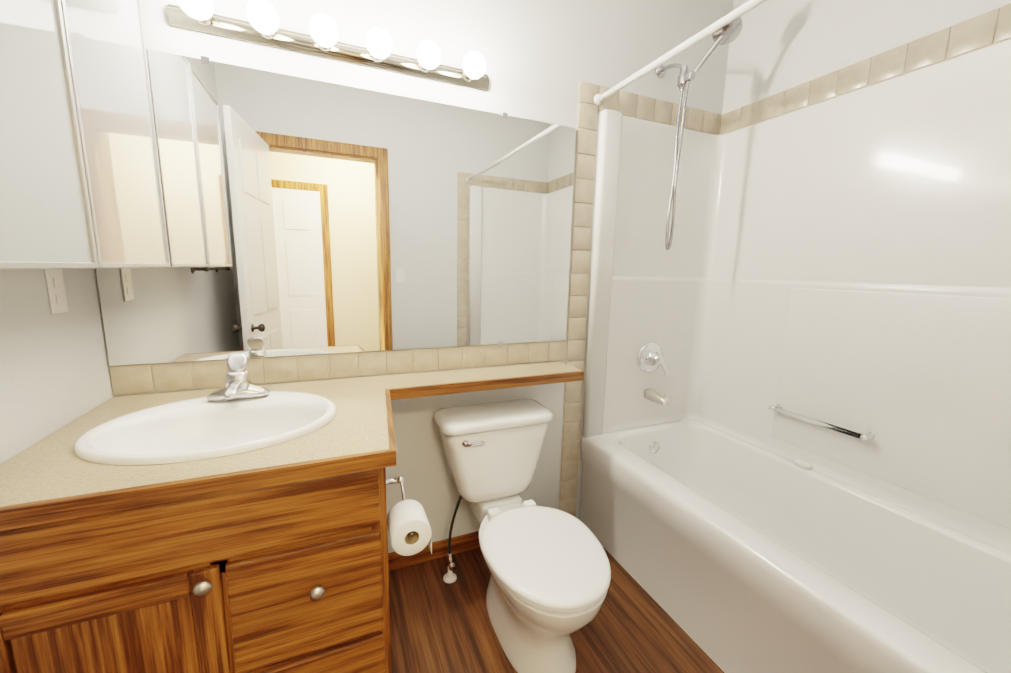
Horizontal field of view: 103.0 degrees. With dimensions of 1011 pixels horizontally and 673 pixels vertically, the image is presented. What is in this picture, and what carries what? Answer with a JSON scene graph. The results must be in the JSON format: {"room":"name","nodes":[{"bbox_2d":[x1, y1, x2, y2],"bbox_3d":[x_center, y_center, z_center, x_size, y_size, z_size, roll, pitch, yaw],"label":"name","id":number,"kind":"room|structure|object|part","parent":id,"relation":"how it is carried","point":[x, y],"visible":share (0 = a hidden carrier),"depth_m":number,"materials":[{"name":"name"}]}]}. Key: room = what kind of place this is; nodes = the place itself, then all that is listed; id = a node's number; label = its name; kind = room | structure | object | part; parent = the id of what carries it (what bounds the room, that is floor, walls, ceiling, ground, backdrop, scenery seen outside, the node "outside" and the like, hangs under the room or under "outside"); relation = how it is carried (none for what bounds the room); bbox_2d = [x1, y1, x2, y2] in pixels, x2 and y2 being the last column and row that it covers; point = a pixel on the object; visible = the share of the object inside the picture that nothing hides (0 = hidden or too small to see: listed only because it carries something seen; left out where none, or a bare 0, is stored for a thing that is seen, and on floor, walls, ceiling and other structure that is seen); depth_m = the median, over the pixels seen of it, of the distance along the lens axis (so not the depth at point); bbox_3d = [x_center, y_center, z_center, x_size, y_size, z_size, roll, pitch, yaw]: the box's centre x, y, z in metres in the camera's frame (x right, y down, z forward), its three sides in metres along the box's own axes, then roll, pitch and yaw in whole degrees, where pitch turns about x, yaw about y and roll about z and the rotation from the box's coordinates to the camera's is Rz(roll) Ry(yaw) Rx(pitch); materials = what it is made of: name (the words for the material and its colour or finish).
{"room":"bathroom","nodes":[
{"label":"bathroom","id":0,"kind":"room"},
{"bbox_2d":[0,269,113,463],"bbox_3d":[-0.967,-0.112,0.356,0.100,2.800,1.980,-3,10,-23],"label":"wall","id":1,"kind":"structure","parent":0,"point":[55,373],"depth_m":1.04,"materials":[{"name":"paint"}]},
{"bbox_2d":[44,269,67,313],"bbox_3d":[-1.221,-0.124,1.094,0.008,0.120,0.070,-3,10,-23],"label":"electrical outlet","id":2,"kind":"object","parent":1,"relation":"attached to","point":[55,286],"visible":0.88,"depth_m":1.09,"materials":[{"name":"white plastic"}]},
{"bbox_2d":[0,0,170,269],"bbox_3d":[-1.023,-0.557,0.826,0.199,0.820,0.916,-3,10,-23],"label":"medicine cabinet mirror","id":3,"kind":"object","parent":1,"relation":"attached to","point":[80,183],"visible":1,"depth_m":0.88,"materials":[{"name":"white mirror"}]},
{"bbox_2d":[95,0,733,552],"bbox_3d":[-0.095,-0.341,1.840,2.880,2.800,0.100,-3,10,-23],"label":"wall","id":4,"kind":"structure","parent":0,"point":[543,58],"depth_m":1.77,"materials":[{"name":"paint"}]},
{"bbox_2d":[166,0,488,90],"bbox_3d":[-0.534,-1.022,1.393,1.063,0.088,0.147,-3,10,-23],"label":"sconce","id":5,"kind":"object","parent":4,"relation":"attached to","point":[261,27],"visible":1,"depth_m":1.37,"materials":[{"name":"white glass"}]},
{"bbox_2d":[96,49,575,365],"bbox_3d":[-0.492,-0.430,1.588,1.749,0.988,0.006,-3,10,-23],"label":"mirror","id":6,"kind":"object","parent":4,"relation":"attached to","point":[304,216],"visible":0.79,"depth_m":1.52,"materials":[{"name":"clear glass"}]},
{"bbox_2d":[200,56,507,345],"bbox_3d":[-0.495,-0.429,1.581,1.074,1.006,0.004,-3,10,-23],"label":"clips","id":7,"kind":"object","parent":6,"relation":"attached to","point":[205,59],"visible":0.71,"depth_m":1.30,"materials":[{"name":"silver metal"}]},
{"bbox_2d":[388,531,479,570],"bbox_3d":[-0.130,1.008,2.001,0.900,0.085,0.014,-3,10,-23],"label":"baseboard","id":8,"kind":"structure","parent":4,"relation":"attached to","point":[464,542],"depth_m":1.90,"materials":[{"name":"brown wood"}]},
{"bbox_2d":[389,546,723,672],"bbox_3d":[0.102,1.363,0.350,3.830,0.060,3.500,-3,10,-23],"label":"floor","id":9,"kind":"structure","parent":0,"point":[438,624],"depth_m":1.55,"materials":[{"name":"brown wood"}]},
{"bbox_2d":[0,457,431,672],"bbox_3d":[-0.759,0.716,1.258,0.905,0.880,0.742,-3,10,-23],"label":"bathroom vanity","id":10,"kind":"object","parent":9,"relation":"on","point":[239,522],"depth_m":0.91,"materials":[{"name":"brown wood"}]},
{"bbox_2d":[0,361,583,520],"bbox_3d":[-0.380,0.240,1.357,1.722,0.038,0.719,-3,10,-23],"label":"countertop","id":11,"kind":"structure","parent":10,"relation":"on","point":[126,448],"depth_m":1.10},
{"bbox_2d":[73,391,336,502],"bbox_3d":[-0.805,0.319,1.159,0.596,0.186,0.490,-3,10,-23],"label":"sink","id":12,"kind":"object","parent":11,"relation":"in","point":[134,438],"depth_m":1.18,"materials":[{"name":"white ceramic"}]},
{"bbox_2d":[206,353,269,400],"bbox_3d":[-0.854,0.136,1.266,0.172,0.138,0.160,-3,10,-23],"label":"faucet","id":13,"kind":"object","parent":12,"relation":"on","point":[238,386],"depth_m":1.30,"materials":[{"name":"silver metal"}]},
{"bbox_3d":[-0.332,0.426,1.184,0.064,0.044,0.044,-3,10,-23],"label":"post","id":14,"kind":"part","parent":10,"relation":"part of","materials":[{"name":"silver metal"}]},
{"bbox_3d":[-0.275,0.469,1.115,0.008,0.069,0.184,-3,10,-23],"label":"arm","id":15,"kind":"part","parent":10,"relation":"part of"},
{"bbox_2d":[433,398,610,672],"bbox_3d":[0.058,0.743,1.564,0.506,0.760,0.837,-3,10,-23],"label":"toilet","id":16,"kind":"object","parent":9,"relation":"on","point":[549,568],"visible":1,"depth_m":1.49,"materials":[{"name":"white ceramic"}]},
{"bbox_3d":[-0.130,0.433,1.631,0.092,0.028,0.023,-3,10,-23],"label":"lever","id":17,"kind":"part","parent":16,"relation":"part of","materials":[{"name":"silver metal"}]},
{"bbox_3d":[-0.056,0.536,1.808,0.470,0.338,0.210,-3,10,-23],"label":"tank","id":18,"kind":"part","parent":16,"relation":"part of","materials":[{"name":"white ceramic"}]},
{"bbox_3d":[-0.051,0.345,1.776,0.506,0.050,0.240,-3,10,-23],"label":"tank lid","id":19,"kind":"part","parent":16,"relation":"part of","materials":[{"name":"white ceramic"}]},
{"bbox_3d":[0.135,0.759,1.435,0.420,0.046,0.537,-3,10,-23],"label":"seat","id":20,"kind":"part","parent":16,"relation":"part of","materials":[{"name":"white plastic"}]},
{"bbox_2d":[579,14,1010,672],"bbox_3d":[1.170,-0.046,1.291,0.800,2.455,1.974,-3,10,-23],"label":"tub","id":21,"kind":"object","parent":9,"relation":"on","point":[795,450],"visible":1,"depth_m":1.62,"materials":[{"name":"white plastic"}]},
{"bbox_3d":[0.820,0.124,2.183,0.176,0.176,0.100,-3,10,-23],"label":"valve trim","id":22,"kind":"part","parent":21,"relation":"part of","materials":[{"name":"silver metal"}]},
{"bbox_3d":[0.835,0.332,2.203,0.060,0.062,0.142,-3,10,-23],"label":"spout","id":23,"kind":"part","parent":21,"relation":"part of","materials":[{"name":"silver metal"}]},
{"bbox_3d":[0.791,-1.267,1.904,0.030,0.070,0.162,-3,10,-23],"label":"shower arm","id":24,"kind":"part","parent":21,"relation":"part of"},
{"bbox_3d":[0.886,-1.231,1.782,0.101,0.166,0.100,-3,10,-23],"label":"handshower handle","id":25,"kind":"part","parent":21,"relation":"part of","materials":[{"name":"silver metal"}]},
{"bbox_3d":[1.571,0.234,1.365,0.012,0.735,1.250,-3,10,-23],"label":"surround panel","id":26,"kind":"part","parent":21,"relation":"part of","materials":[{"name":"white plastic"}]},
{"bbox_2d":[722,0,1010,114],"bbox_3d":[1.614,-0.227,1.385,0.100,2.800,2.100,-3,10,-23],"label":"wall","id":27,"kind":"structure","parent":0,"point":[776,46],"depth_m":1.75,"materials":[{"name":"paint"}]},
{"bbox_3d":[0.285,0.015,-0.239,3.630,2.800,0.120,-3,10,-23],"label":"wall","id":28,"kind":"structure","parent":0,"visible":0},
{"bbox_2d":[109,81,724,516],"bbox_3d":[-0.076,-0.046,1.829,2.678,2.218,0.029,-3,10,-23],"label":"wall tile","id":29,"kind":"structure","parent":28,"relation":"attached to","point":[188,375],"depth_m":1.88,"materials":[{"name":"tile"}]},
{"bbox_2d":[594,0,765,104],"bbox_3d":[0.814,-0.943,0.979,0.048,0.048,1.962,-3,10,-23],"label":"shower rod","id":30,"kind":"object","parent":29,"relation":"attached to","point":[741,10],"visible":1,"depth_m":1.40,"materials":[{"name":"white plastic"}]},
{"bbox_2d":[725,3,1010,133],"bbox_3d":[1.563,-0.987,1.278,0.008,0.108,1.950,-3,10,-23],"label":"wall tile","id":31,"kind":"structure","parent":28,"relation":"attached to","point":[975,33],"depth_m":1.53,"materials":[{"name":"tile"}]}
]}

